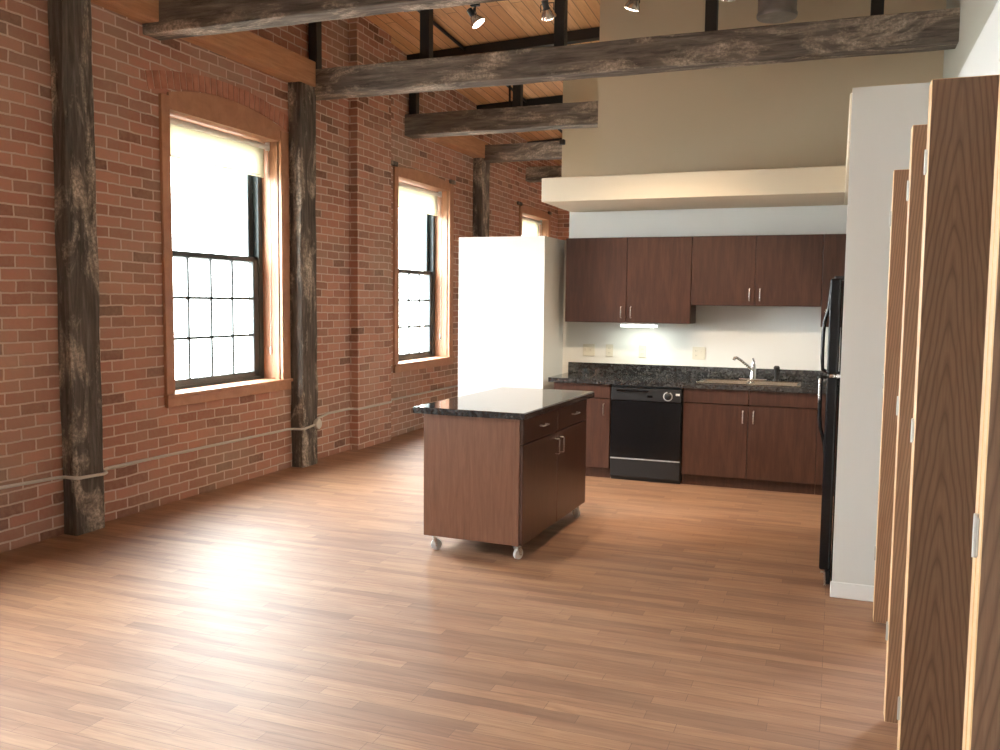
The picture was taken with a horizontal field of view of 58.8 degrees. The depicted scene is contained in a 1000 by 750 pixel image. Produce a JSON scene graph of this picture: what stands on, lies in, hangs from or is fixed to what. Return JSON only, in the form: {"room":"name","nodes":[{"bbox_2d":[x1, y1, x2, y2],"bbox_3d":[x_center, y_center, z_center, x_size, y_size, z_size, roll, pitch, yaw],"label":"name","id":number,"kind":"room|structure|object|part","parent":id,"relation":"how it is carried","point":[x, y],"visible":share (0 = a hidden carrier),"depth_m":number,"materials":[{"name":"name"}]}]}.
{"room":"loft apartment","nodes":[
{"label":"loft apartment","id":0,"kind":"room"},
{"bbox_2d":[0,0,558,552],"bbox_3d":[-2.505,-1.651,6.847,0.458,5.211,19.430,2,5,21],"label":"wall","id":1,"kind":"structure","parent":0,"point":[358,139],"depth_m":6.54,"materials":[{"name":"red brick"}]},
{"bbox_2d":[91,0,315,86],"bbox_3d":[-2.198,-2.658,6.964,0.148,0.225,2.515,2,5,21],"label":"wood ledger","id":2,"kind":"object","parent":1,"relation":"attached to","point":[247,48],"visible":0.64,"depth_m":7.18,"materials":[{"name":"brown wood"}]},
{"bbox_2d":[145,70,292,407],"bbox_3d":[-2.350,-1.092,7.337,0.365,2.560,1.853,2,5,21],"label":"window","id":3,"kind":"structure","parent":1,"relation":"in","point":[230,111],"depth_m":7.62,"materials":[{"name":"brown wood"}]},
{"bbox_3d":[-2.485,-0.947,6.599,0.046,2.230,0.090,2,5,21],"label":"casing","id":4,"kind":"part","parent":3,"relation":"part of","materials":[{"name":"brown wood"}]},
{"bbox_3d":[-2.456,-1.476,7.347,0.035,1.030,1.302,2,5,21],"label":"sash","id":5,"kind":"part","parent":3,"relation":"part of","materials":[{"name":"grey"}]},
{"bbox_3d":[-2.422,-0.475,7.413,0.035,1.075,1.302,2,5,21],"label":"sash","id":6,"kind":"part","parent":3,"relation":"part of","materials":[{"name":"grey"}]},
{"bbox_3d":[-2.457,-0.965,7.388,0.140,2.135,1.402,2,5,21],"label":"frame","id":7,"kind":"part","parent":3,"relation":"part of","materials":[{"name":"grey"}]},
{"bbox_2d":[170,117,271,354],"bbox_3d":[-2.330,-1.078,7.337,0.056,1.892,1.390,2,5,21],"label":"roller shade","id":8,"kind":"object","parent":3,"relation":"attached to","point":[191,142],"visible":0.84,"depth_m":7.30,"materials":[{"name":"white fabric"}]},
{"bbox_3d":[-2.069,-1.139,7.969,0.004,1.775,0.007,-3,6,-35],"label":"cord","id":9,"kind":"part","parent":8,"relation":"part of","materials":[{"name":"white plastic"}]},
{"bbox_3d":[-1.950,-1.058,8.004,0.046,2.230,0.120,2,5,21],"label":"casing","id":10,"kind":"part","parent":3,"relation":"part of","materials":[{"name":"brown wood"}]},
{"bbox_2d":[0,385,457,489],"bbox_3d":[-1.650,0.428,8.708,0.172,0.105,9.000,2,5,21],"label":"conduit","id":11,"kind":"object","parent":1,"relation":"attached to","point":[317,423],"visible":0.96,"depth_m":6.95,"materials":[{"name":"beige metal"}]},
{"bbox_2d":[142,0,500,40],"bbox_3d":[0.027,-2.441,5.418,5.420,0.242,0.187,2,5,21],"label":"timber beam","id":12,"kind":"structure","parent":1,"relation":"attached to","point":[177,18],"depth_m":5.98,"materials":[{"name":"brown wood"}]},
{"bbox_3d":[0.969,-2.325,5.192,3.430,0.031,0.035,2,5,21],"label":"track","id":13,"kind":"object","parent":12,"relation":"attached to","visible":0},
{"bbox_2d":[467,3,484,28],"bbox_3d":[-0.152,-2.280,5.626,0.117,0.156,0.102,2,5,21],"label":"track spotlight","id":14,"kind":"object","parent":13,"relation":"hanging from","point":[477,20],"visible":0.98,"depth_m":5.61,"materials":[{"name":"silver plastic"}]},
{"bbox_2d":[467,8,476,18],"bbox_3d":[-0.178,-2.295,5.628,0.067,0.068,0.052,2,5,21],"label":"socket","id":15,"kind":"object","parent":14,"relation":"attached to","point":[472,13],"depth_m":5.61,"materials":[{"name":"black plastic"}]},
{"bbox_2d":[540,0,556,20],"bbox_3d":[0.295,-2.258,5.459,0.101,0.162,0.118,2,5,21],"label":"track spotlight","id":16,"kind":"object","parent":13,"relation":"attached to","point":[548,13],"visible":1,"depth_m":5.43,"materials":[{"name":"silver plastic"}]},
{"bbox_2d":[541,0,550,10],"bbox_3d":[0.282,-2.268,5.436,0.051,0.068,0.067,2,5,21],"label":"socket","id":17,"kind":"object","parent":16,"relation":"attached to","point":[545,4],"depth_m":5.43,"materials":[{"name":"black plastic"}]},
{"bbox_2d":[624,0,639,10],"bbox_3d":[0.790,-2.239,5.277,0.104,0.159,0.099,2,5,21],"label":"track spotlight","id":18,"kind":"object","parent":13,"relation":"hanging from","point":[633,5],"visible":1,"depth_m":5.24,"materials":[{"name":"silver plastic"}]},
{"bbox_2d":[391,160,455,372],"bbox_3d":[-1.054,-1.265,10.756,0.365,2.365,1.790,2,5,21],"label":"window","id":19,"kind":"structure","parent":1,"relation":"in","point":[439,230],"depth_m":11.35,"materials":[{"name":"brown wood"}]},
{"bbox_3d":[-1.185,-1.218,10.015,0.046,2.230,0.090,2,5,21],"label":"casing","id":20,"kind":"part","parent":19,"relation":"part of","materials":[{"name":"brown wood"}]},
{"bbox_3d":[-1.153,-1.747,10.771,0.035,1.030,1.320,2,5,21],"label":"sash","id":21,"kind":"part","parent":19,"relation":"part of","materials":[{"name":"grey"}]},
{"bbox_3d":[-1.119,-0.746,10.838,0.035,1.075,1.320,2,5,21],"label":"sash","id":22,"kind":"part","parent":19,"relation":"part of","materials":[{"name":"grey"}]},
{"bbox_3d":[-1.154,-1.236,10.812,0.140,2.135,1.420,2,5,21],"label":"frame","id":23,"kind":"part","parent":19,"relation":"part of","materials":[{"name":"grey"}]},
{"bbox_2d":[399,182,441,339],"bbox_3d":[-1.027,-1.349,10.762,0.056,1.892,1.408,2,5,21],"label":"roller shade","id":24,"kind":"object","parent":19,"relation":"attached to","point":[413,198],"visible":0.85,"depth_m":10.82,"materials":[{"name":"white fabric"}]},
{"bbox_3d":[-0.762,-1.411,11.402,0.004,1.775,0.007,-3,6,-35],"label":"cord","id":25,"kind":"part","parent":24,"relation":"part of","materials":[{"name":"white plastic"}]},
{"bbox_3d":[-0.644,-1.330,11.437,0.046,2.230,0.120,2,5,21],"label":"casing","id":26,"kind":"part","parent":19,"relation":"part of","materials":[{"name":"brown wood"}]},
{"bbox_2d":[425,135,487,157],"bbox_3d":[-0.585,-2.982,11.203,0.148,0.217,1.990,2,5,21],"label":"wood ledger","id":27,"kind":"object","parent":1,"relation":"attached to","point":[473,147],"visible":0.42,"depth_m":11.42,"materials":[{"name":"brown wood"}]},
{"bbox_2d":[517,201,551,236],"bbox_3d":[0.423,-1.573,14.638,0.365,2.365,1.720,2,5,21],"label":"window","id":28,"kind":"structure","parent":1,"relation":"in","point":[526,211],"depth_m":14.72,"materials":[{"name":"brown wood"}]},
{"bbox_3d":[0.305,-1.528,13.930,0.046,2.230,0.090,2,5,21],"label":"casing","id":29,"kind":"part","parent":28,"relation":"part of","materials":[{"name":"brown wood"}]},
{"bbox_2d":[522,216,541,235],"bbox_3d":[0.450,-1.657,14.644,0.056,1.892,1.338,2,5,21],"label":"roller shade","id":30,"kind":"object","parent":28,"relation":"attached to","point":[530,227],"visible":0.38,"depth_m":14.74,"materials":[{"name":"white fabric"}]},
{"bbox_3d":[0.821,-1.635,15.286,0.046,2.230,0.120,2,5,21],"label":"casing","id":31,"kind":"part","parent":28,"relation":"part of","materials":[{"name":"brown wood"}]},
{"bbox_2d":[526,166,561,182],"bbox_3d":[2.976,-3.078,13.166,5.420,0.226,0.217,2,5,21],"label":"timber beam","id":32,"kind":"structure","parent":1,"relation":"attached to","point":[533,174],"depth_m":13.93,"materials":[{"name":"brown wood"}]},
{"bbox_2d":[0,428,897,749],"bbox_3d":[0.180,1.108,6.043,6.340,0.100,19.430,2,5,21],"label":"floor","id":33,"kind":"structure","parent":0,"point":[312,607],"depth_m":4.20,"materials":[{"name":"brown wood"}]},
{"bbox_2d":[47,0,104,535],"bbox_3d":[-2.743,-1.269,5.723,0.123,4.631,0.250,2,5,21],"label":"timber post","id":34,"kind":"object","parent":33,"relation":"on","point":[69,21],"visible":1,"depth_m":5.71,"materials":[{"name":"brown wood"}]},
{"bbox_2d":[288,82,317,467],"bbox_3d":[-1.816,-0.895,8.197,0.139,3.495,0.266,2,5,21],"label":"timber post","id":35,"kind":"object","parent":33,"relation":"on","point":[301,96],"visible":0.98,"depth_m":8.12,"materials":[{"name":"brown wood"}]},
{"bbox_2d":[315,7,959,100],"bbox_3d":[0.752,-2.592,7.316,5.425,0.242,0.222,2,5,21],"label":"timber beam","id":36,"kind":"structure","parent":35,"relation":"on","point":[932,30],"depth_m":7.04,"materials":[{"name":"brown wood"}]},
{"bbox_2d":[308,21,321,68],"bbox_3d":[-1.713,-3.161,8.212,0.120,0.715,0.120,2,5,21],"label":"steel post","id":37,"kind":"object","parent":36,"relation":"on","point":[315,28],"visible":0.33,"depth_m":8.18,"materials":[{"name":"black metal"}]},
{"bbox_2d":[420,9,432,58],"bbox_3d":[-0.647,-3.141,7.808,0.120,0.763,0.120,2,5,21],"label":"steel post","id":38,"kind":"object","parent":36,"relation":"on","point":[426,16],"visible":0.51,"depth_m":7.78,"materials":[{"name":"black metal"}]},
{"bbox_2d":[554,0,567,45],"bbox_3d":[0.508,-3.118,7.370,0.120,0.815,0.120,2,5,21],"label":"steel post","id":39,"kind":"object","parent":36,"relation":"on","point":[560,6],"visible":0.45,"depth_m":7.35,"materials":[{"name":"black metal"}]},
{"bbox_2d":[705,0,718,30],"bbox_3d":[1.663,-3.096,6.932,0.120,0.867,0.120,2,5,21],"label":"steel post","id":40,"kind":"object","parent":36,"relation":"on","point":[711,6],"visible":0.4,"depth_m":6.92,"materials":[{"name":"black metal"}]},
{"bbox_2d":[870,0,883,15],"bbox_3d":[2.785,-3.075,6.507,0.120,0.917,0.120,2,5,21],"label":"steel post","id":41,"kind":"object","parent":36,"relation":"on","point":[877,6],"visible":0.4,"depth_m":6.50,"materials":[{"name":"black metal"}]},
{"bbox_2d":[473,158,489,236],"bbox_3d":[-0.269,-1.210,12.267,0.138,3.480,0.305,2,5,21],"label":"timber post","id":42,"kind":"object","parent":33,"relation":"on","point":[481,169],"visible":0.29,"depth_m":12.05,"materials":[{"name":"brown wood"}]},
{"bbox_2d":[483,141,561,162],"bbox_3d":[2.228,-2.917,11.200,5.420,0.217,0.217,2,5,21],"label":"timber beam","id":43,"kind":"structure","parent":42,"relation":"on","point":[548,150],"depth_m":11.83,"materials":[{"name":"brown wood"}]},
{"bbox_2d":[413,387,593,558],"bbox_3d":[0.074,0.608,5.969,0.731,0.907,1.440,3,5,22],"label":"kitchen island","id":44,"kind":"object","parent":33,"relation":"on","point":[503,465],"visible":1,"depth_m":5.42,"materials":[{"name":"brown wood"}]},
{"bbox_3d":[0.245,0.694,5.545,0.020,0.602,0.639,3,5,22],"label":"door","id":45,"kind":"part","parent":44,"relation":"part of","materials":[{"name":"brown wood"}]},
{"bbox_3d":[0.249,0.314,5.513,0.020,0.148,0.639,3,5,22],"label":"drawer","id":46,"kind":"part","parent":44,"relation":"part of","materials":[{"name":"brown wood"}]},
{"bbox_3d":[0.377,0.466,5.773,0.033,0.110,0.010,3,5,22],"label":"handle","id":47,"kind":"part","parent":44,"relation":"part of","materials":[{"name":"silver metal"}]},
{"bbox_3d":[0.411,0.459,5.856,0.033,0.110,0.010,3,5,22],"label":"handle","id":48,"kind":"part","parent":44,"relation":"part of","materials":[{"name":"silver metal"}]},
{"bbox_3d":[0.491,0.647,6.139,0.020,0.602,0.639,3,5,22],"label":"door","id":49,"kind":"part","parent":44,"relation":"part of","materials":[{"name":"brown wood"}]},
{"bbox_3d":[0.495,0.267,6.108,0.020,0.148,0.639,3,5,22],"label":"drawer","id":50,"kind":"part","parent":44,"relation":"part of","materials":[{"name":"brown wood"}]},
{"bbox_2d":[554,382,611,477],"bbox_3d":[0.822,0.469,8.155,0.522,0.838,0.641,2,5,21],"label":"base cabinet","id":51,"kind":"object","parent":33,"relation":"on","point":[598,416],"visible":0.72,"depth_m":7.84,"materials":[{"name":"brown wood"}]},
{"bbox_3d":[0.727,0.134,7.866,0.517,0.121,0.019,2,5,21],"label":"drawer","id":52,"kind":"part","parent":51,"relation":"part of","materials":[{"name":"brown wood"}]},
{"bbox_3d":[0.723,0.507,7.897,0.517,0.613,0.019,2,5,21],"label":"door","id":53,"kind":"part","parent":51,"relation":"part of","materials":[{"name":"brown wood"}]},
{"bbox_2d":[548,362,838,393],"bbox_3d":[1.992,0.027,7.684,3.092,0.140,0.644,2,5,21],"label":"countertop","id":54,"kind":"structure","parent":51,"relation":"on","point":[578,372],"depth_m":7.91,"materials":[{"name":"black stone"}]},
{"bbox_2d":[697,378,801,386],"bbox_3d":[2.142,0.142,7.608,0.840,0.167,0.430,2,5,21],"label":"sink","id":55,"kind":"object","parent":54,"relation":"in","point":[704,380],"visible":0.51,"depth_m":7.67,"materials":[{"name":"silver metal"}]},
{"bbox_3d":[1.945,0.137,7.660,0.375,0.164,0.330,2,5,21],"label":"bowl","id":56,"kind":"part","parent":55,"relation":"part of","materials":[{"name":"silver metal"}]},
{"bbox_3d":[2.324,0.153,7.518,0.375,0.164,0.330,2,5,21],"label":"bowl","id":57,"kind":"part","parent":55,"relation":"part of","materials":[{"name":"silver metal"}]},
{"bbox_2d":[773,366,779,380],"bbox_3d":[2.396,-0.014,7.687,0.056,0.135,0.056,2,5,21],"label":"sprayer","id":58,"kind":"object","parent":55,"relation":"on","point":[776,368],"visible":1,"depth_m":7.68,"materials":[{"name":"black plastic"}]},
{"bbox_2d":[733,356,766,380],"bbox_3d":[2.173,-0.060,7.750,0.322,0.213,0.139,0,5,-2],"label":"kitchen faucet","id":59,"kind":"object","parent":54,"relation":"on","point":[753,376],"visible":1,"depth_m":7.73,"materials":[{"name":"silver metal"}]},
{"bbox_3d":[2.115,-0.097,7.711,0.208,0.135,0.030,-1,5,-16],"label":"spout","id":60,"kind":"part","parent":59,"relation":"part of","materials":[{"name":"silver metal"}]},
{"bbox_3d":[2.214,0.039,7.760,0.240,0.015,0.056,2,5,21],"label":"deck plate","id":61,"kind":"part","parent":59,"relation":"part of","materials":[{"name":"silver metal"}]},
{"bbox_2d":[610,385,684,483],"bbox_3d":[1.358,0.493,7.943,0.616,0.836,0.643,2,5,21],"label":"dishwasher","id":62,"kind":"object","parent":33,"relation":"on","point":[647,421],"visible":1,"depth_m":7.66,"materials":[{"name":"black plastic"}]},
{"bbox_3d":[1.145,0.136,7.672,0.280,0.018,0.022,2,5,21],"label":"door handle","id":63,"kind":"part","parent":62,"relation":"part of","materials":[{"name":"black ceramic"}]},
{"bbox_3d":[1.258,0.818,7.712,0.608,0.155,0.032,2,5,21],"label":"panel","id":64,"kind":"part","parent":62,"relation":"part of","materials":[{"name":"black plastic"}]},
{"bbox_3d":[1.253,0.735,7.691,0.608,0.008,0.022,2,5,21],"label":"door trim","id":65,"kind":"part","parent":62,"relation":"part of","materials":[{"name":"grey metal"}]},
{"bbox_3d":[1.260,0.476,7.681,0.608,0.500,0.038,2,5,21],"label":"door","id":66,"kind":"part","parent":62,"relation":"part of","materials":[{"name":"black metal"}]},
{"bbox_3d":[1.263,0.170,7.654,0.608,0.105,0.040,2,5,21],"label":"control panel","id":67,"kind":"part","parent":62,"relation":"part of","materials":[{"name":"black plastic"}]},
{"bbox_2d":[681,388,817,494],"bbox_3d":[2.162,0.525,7.649,1.081,0.836,0.641,2,5,21],"label":"base cabinet","id":68,"kind":"object","parent":33,"relation":"on","point":[742,439],"visible":0.98,"depth_m":7.38,"materials":[{"name":"brown wood"}]},
{"bbox_3d":[1.810,0.552,7.487,0.534,0.613,0.019,2,5,21],"label":"door","id":69,"kind":"part","parent":68,"relation":"part of","materials":[{"name":"brown wood"}]},
{"bbox_3d":[1.814,0.179,7.456,0.534,0.121,0.019,2,5,21],"label":"drawer","id":70,"kind":"part","parent":68,"relation":"part of","materials":[{"name":"brown wood"}]},
{"bbox_3d":[2.315,0.573,7.296,0.537,0.613,0.019,2,5,21],"label":"door","id":71,"kind":"part","parent":68,"relation":"part of","materials":[{"name":"brown wood"}]},
{"bbox_3d":[2.319,0.200,7.265,0.537,0.121,0.019,2,5,21],"label":"drawer","id":72,"kind":"part","parent":68,"relation":"part of","materials":[{"name":"brown wood"}]},
{"bbox_2d":[815,394,837,495],"bbox_3d":[3.055,0.560,7.330,0.813,0.838,0.608,2,5,21],"label":"base cabinet","id":73,"kind":"object","parent":33,"relation":"on","point":[819,451],"visible":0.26,"depth_m":7.19,"materials":[{"name":"brown"}]},
{"bbox_2d":[818,276,844,585],"bbox_3d":[2.222,0.305,5.045,0.780,1.708,0.784,2,5,21],"label":"refrigerator","id":74,"kind":"object","parent":33,"relation":"on","point":[829,437],"visible":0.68,"depth_m":4.83,"materials":[{"name":"black metal"}]},
{"bbox_3d":[1.755,0.078,4.869,0.014,0.120,0.030,2,5,21],"label":"handle trim","id":75,"kind":"part","parent":74,"relation":"part of","materials":[{"name":"silver metal"}]},
{"bbox_3d":[1.776,0.225,4.873,0.058,0.449,0.020,2,5,21],"label":"handle","id":76,"kind":"part","parent":74,"relation":"part of","materials":[{"name":"black ceramic"}]},
{"bbox_3d":[1.782,-0.261,4.832,0.056,0.509,0.020,2,5,21],"label":"handle","id":77,"kind":"part","parent":74,"relation":"part of","materials":[{"name":"black ceramic"}]},
{"bbox_3d":[1.926,0.515,5.190,0.060,1.070,0.755,2,5,21],"label":"door","id":78,"kind":"part","parent":74,"relation":"part of","materials":[{"name":"black metal"}]},
{"bbox_3d":[1.934,-0.288,5.123,0.060,0.520,0.755,2,5,21],"label":"freezer door","id":79,"kind":"part","parent":74,"relation":"part of","materials":[{"name":"black metal"}]},
{"bbox_2d":[365,0,599,163],"bbox_3d":[0.229,-3.670,5.646,6.340,1.591,19.430,2,5,21],"label":"ceiling","id":80,"kind":"structure","parent":0,"point":[506,19],"depth_m":9.31,"materials":[{"name":"brown wood"}]},
{"bbox_2d":[417,10,561,132],"bbox_3d":[-0.713,-3.607,8.998,0.036,0.830,12.802,2,5,21],"label":"conduit","id":81,"kind":"object","parent":80,"relation":"attached to","point":[435,24],"visible":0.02,"depth_m":9.49,"materials":[{"name":"black metal"}]},
{"bbox_2d":[407,27,599,59],"bbox_3d":[0.140,-3.595,9.688,2.530,0.214,0.100,2,5,21],"label":"steel purlin","id":82,"kind":"object","parent":80,"relation":"attached to","point":[589,34],"visible":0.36,"depth_m":9.60,"materials":[{"name":"black metal"}]},
{"bbox_2d":[477,95,562,108],"bbox_3d":[2.235,-3.624,11.141,5.420,0.336,0.100,2,5,21],"label":"steel purlin","id":83,"kind":"object","parent":80,"relation":"attached to","point":[552,99],"visible":0.14,"depth_m":11.78,"materials":[{"name":"black metal"}]},
{"bbox_2d":[527,138,561,142],"bbox_3d":[2.982,-3.650,13.119,5.420,0.336,0.100,2,5,21],"label":"steel purlin","id":84,"kind":"object","parent":80,"relation":"attached to","point":[559,138],"visible":0.14,"depth_m":13.92,"materials":[{"name":"black metal"}]},
{"bbox_2d":[756,0,797,23],"bbox_3d":[2.251,-3.269,7.167,0.320,0.740,0.320,2,5,21],"label":"vent duct","id":85,"kind":"object","parent":80,"relation":"hanging from","point":[769,11],"visible":1,"depth_m":7.10,"materials":[{"name":"silver metal"}]},
{"bbox_2d":[458,236,564,396],"bbox_3d":[0.128,-0.215,8.458,0.832,2.137,0.730,2,5,21],"label":"wall partition","id":86,"kind":"structure","parent":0,"point":[511,298],"depth_m":8.10,"materials":[{"name":"white paint"}]},
{"bbox_2d":[558,164,569,239],"bbox_3d":[3.793,-1.771,14.810,5.890,4.260,0.100,2,5,21],"label":"wall","id":87,"kind":"structure","parent":0,"point":[563,215],"depth_m":15.70,"materials":[{"name":"red brick"}]},
{"bbox_2d":[562,78,598,176],"bbox_3d":[2.475,-2.922,9.459,3.730,1.734,0.120,2,5,21],"label":"wall","id":88,"kind":"structure","parent":0,"point":[579,151],"depth_m":10.01,"materials":[{"name":"beige paint"}]},
{"bbox_2d":[559,139,564,144],"bbox_3d":[0.707,-2.642,10.062,0.060,0.060,0.050,2,5,21],"label":"wall sensor","id":89,"kind":"object","parent":88,"relation":"attached to","point":[561,141],"visible":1,"depth_m":10.04,"materials":[{"name":"black plastic"}]},
{"bbox_2d":[562,0,946,373],"bbox_3d":[2.398,-1.482,8.647,3.190,4.676,1.660,2,5,21],"label":"wall","id":90,"kind":"structure","parent":0,"point":[791,114],"depth_m":7.88,"materials":[{"name":"beige paint"}]},
{"bbox_2d":[405,101,597,138],"bbox_3d":[0.134,-2.806,9.752,2.535,0.242,0.216,2,5,21],"label":"timber beam","id":91,"kind":"structure","parent":90,"relation":"attached to","point":[575,115],"depth_m":9.69,"materials":[{"name":"brown wood"}]},
{"bbox_2d":[409,93,418,113],"bbox_3d":[-0.981,-3.252,10.142,0.120,0.583,0.120,2,5,21],"label":"steel post","id":92,"kind":"object","parent":91,"relation":"on","point":[413,97],"visible":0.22,"depth_m":10.12,"materials":[{"name":"black metal"}]},
{"bbox_2d":[509,85,510,106],"bbox_3d":[0.118,-3.195,9.744,0.044,0.542,0.024,2,5,21],"label":"conduit","id":93,"kind":"object","parent":91,"relation":"on","point":[509,85],"visible":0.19,"depth_m":9.75,"materials":[{"name":"black metal"}]},
{"bbox_2d":[513,49,522,106],"bbox_3d":[0.197,-3.229,9.695,0.120,0.636,0.120,2,5,21],"label":"steel post","id":94,"kind":"object","parent":91,"relation":"on","point":[517,89],"visible":0.36,"depth_m":9.67,"materials":[{"name":"black metal"}]},
{"bbox_2d":[583,344,594,355],"bbox_3d":[0.844,-0.238,8.436,0.115,0.116,0.020,2,5,21],"label":"outlet plate","id":95,"kind":"object","parent":90,"relation":"attached to","point":[588,349],"visible":1,"depth_m":8.44,"materials":[{"name":"beige plastic"}]},
{"bbox_2d":[606,344,612,356],"bbox_3d":[1.033,-0.230,8.370,0.070,0.116,0.010,2,5,21],"label":"outlet plate","id":96,"kind":"object","parent":90,"relation":"attached to","point":[609,347],"visible":1,"depth_m":8.37,"materials":[{"name":"beige plastic"}]},
{"bbox_2d":[565,236,695,323],"bbox_3d":[1.186,-0.859,8.072,1.142,0.762,0.362,2,5,21],"label":"upper cabinet","id":97,"kind":"object","parent":90,"relation":"attached to","point":[621,279],"visible":1,"depth_m":7.93,"materials":[{"name":"brown wood"}]},
{"bbox_3d":[0.870,-0.860,8.044,0.566,0.758,0.019,2,5,21],"label":"door","id":98,"kind":"part","parent":97,"relation":"part of","materials":[{"name":"brown wood"}]},
{"bbox_2d":[620,323,657,326],"bbox_3d":[1.255,-0.452,8.007,0.325,0.036,0.117,2,5,21],"label":"light","id":99,"kind":"object","parent":97,"relation":"attached to","point":[621,324],"visible":0.97,"depth_m":7.95,"materials":[{"name":"white plastic"}]},
{"bbox_2d":[621,325,656,326],"bbox_3d":[1.253,-0.442,8.003,0.315,0.018,0.107,2,5,21],"label":"diffuser","id":100,"kind":"object","parent":99,"relation":"attached to","point":[621,325],"depth_m":7.95,"materials":[{"name":"white plastic"}]},
{"bbox_3d":[1.404,-0.838,7.842,0.566,0.758,0.019,2,5,21],"label":"door","id":101,"kind":"part","parent":97,"relation":"part of","materials":[{"name":"brown wood"}]},
{"bbox_2d":[639,345,645,357],"bbox_3d":[1.327,-0.218,8.259,0.070,0.116,0.010,2,5,21],"label":"outlet plate","id":102,"kind":"object","parent":90,"relation":"attached to","point":[642,348],"visible":1,"depth_m":8.26,"materials":[{"name":"beige plastic"}]},
{"bbox_2d":[542,166,845,211],"bbox_3d":[1.643,-1.560,7.545,2.410,0.200,0.920,2,5,21],"label":"soffit","id":103,"kind":"structure","parent":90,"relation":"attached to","point":[824,185],"depth_m":7.19,"materials":[{"name":"beige paint"}]},
{"bbox_2d":[692,347,704,359],"bbox_3d":[1.809,-0.198,8.072,0.115,0.116,0.020,2,5,21],"label":"outlet plate","id":104,"kind":"object","parent":90,"relation":"attached to","point":[698,353],"visible":1,"depth_m":8.07,"materials":[{"name":"beige plastic"}]},
{"bbox_2d":[568,362,838,382],"bbox_3d":[2.103,-0.016,7.973,3.092,0.100,0.021,2,5,21],"label":"backsplash","id":105,"kind":"structure","parent":90,"relation":"attached to","point":[574,367],"depth_m":8.09,"materials":[{"name":"black stone"}]},
{"bbox_2d":[691,234,823,306],"bbox_3d":[2.223,-0.897,7.675,1.071,0.599,0.362,2,5,21],"label":"upper cabinet","id":106,"kind":"object","parent":90,"relation":"attached to","point":[745,270],"visible":0.99,"depth_m":7.53,"materials":[{"name":"brown wood"}]},
{"bbox_3d":[1.924,-0.898,7.640,0.531,0.595,0.019,2,5,21],"label":"door","id":107,"kind":"part","parent":106,"relation":"part of","materials":[{"name":"brown wood"}]},
{"bbox_3d":[2.425,-0.877,7.451,0.530,0.595,0.019,2,5,21],"label":"door","id":108,"kind":"part","parent":106,"relation":"part of","materials":[{"name":"brown wood"}]},
{"bbox_2d":[820,234,845,326],"bbox_3d":[3.111,-0.777,7.347,0.825,0.767,0.362,2,5,21],"label":"upper cabinet","id":109,"kind":"object","parent":90,"relation":"attached to","point":[834,253],"visible":0.22,"depth_m":7.32,"materials":[{"name":"brown wood"}]},
{"bbox_2d":[832,82,930,585],"bbox_3d":[2.131,-0.131,4.557,0.700,2.655,0.115,2,5,21],"label":"wall","id":110,"kind":"structure","parent":0,"point":[883,118],"depth_m":4.57,"materials":[{"name":"white paint"}]},
{"bbox_2d":[830,581,873,601],"bbox_3d":[1.979,1.150,4.648,0.468,0.085,0.012,2,5,21],"label":"baseboard","id":111,"kind":"structure","parent":110,"relation":"attached to","point":[852,591],"depth_m":4.69,"materials":[{"name":"white wood"}]},
{"bbox_2d":[943,0,997,77],"bbox_3d":[2.742,-1.549,4.858,0.120,5.444,19.430,2,5,21],"label":"wall","id":112,"kind":"structure","parent":0,"point":[974,14],"depth_m":5.92,"materials":[{"name":"grey paint"}]},
{"bbox_2d":[844,93,851,204],"bbox_3d":[2.712,-1.446,5.967,0.710,0.255,3.120,2,5,21],"label":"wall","id":113,"kind":"structure","parent":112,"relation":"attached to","point":[850,106],"depth_m":5.22,"materials":[{"name":"beige paint"}]},
{"bbox_2d":[958,0,999,76],"bbox_3d":[0.962,0.223,0.164,0.700,2.655,8.955,2,5,21],"label":"wall","id":114,"kind":"structure","parent":0,"point":[983,59],"depth_m":3.40,"materials":[{"name":"grey paint"}]},
{"bbox_2d":[873,169,908,623],"bbox_3d":[1.976,0.126,4.201,0.313,2.200,0.074,2,5,21],"label":"door","id":115,"kind":"structure","parent":114,"relation":"in","point":[898,213],"depth_m":4.21,"materials":[{"name":"brown wood"}]},
{"bbox_3d":[1.987,0.124,4.218,0.306,2.164,0.033,2,5,21],"label":"panel","id":116,"kind":"part","parent":115,"relation":"part of","materials":[{"name":"brown wood"}]},
{"bbox_2d":[883,124,927,723],"bbox_3d":[1.585,0.207,3.171,0.313,2.200,0.074,2,5,21],"label":"door","id":117,"kind":"structure","parent":114,"relation":"in","point":[916,182],"depth_m":3.18,"materials":[{"name":"brown wood"}]},
{"bbox_3d":[1.595,0.206,3.188,0.306,2.164,0.033,2,5,21],"label":"panel","id":118,"kind":"part","parent":117,"relation":"part of","materials":[{"name":"brown wood"}]},
{"bbox_2d":[897,74,999,749],"bbox_3d":[1.345,0.257,2.542,0.313,2.200,0.074,2,5,21],"label":"door","id":119,"kind":"structure","parent":114,"relation":"in","point":[959,156],"depth_m":2.52,"materials":[{"name":"brown wood"}]},
{"bbox_3d":[1.356,0.256,2.559,0.306,2.164,0.033,2,5,21],"label":"panel","id":120,"kind":"part","parent":119,"relation":"part of","materials":[{"name":"brown wood"}]},
{"bbox_2d":[962,46,999,749],"bbox_3d":[0.897,0.350,1.362,0.313,2.200,0.074,2,5,21],"label":"door","id":121,"kind":"structure","parent":114,"relation":"in","point":[981,726],"depth_m":1.38,"materials":[{"name":"brown wood"}]}
]}

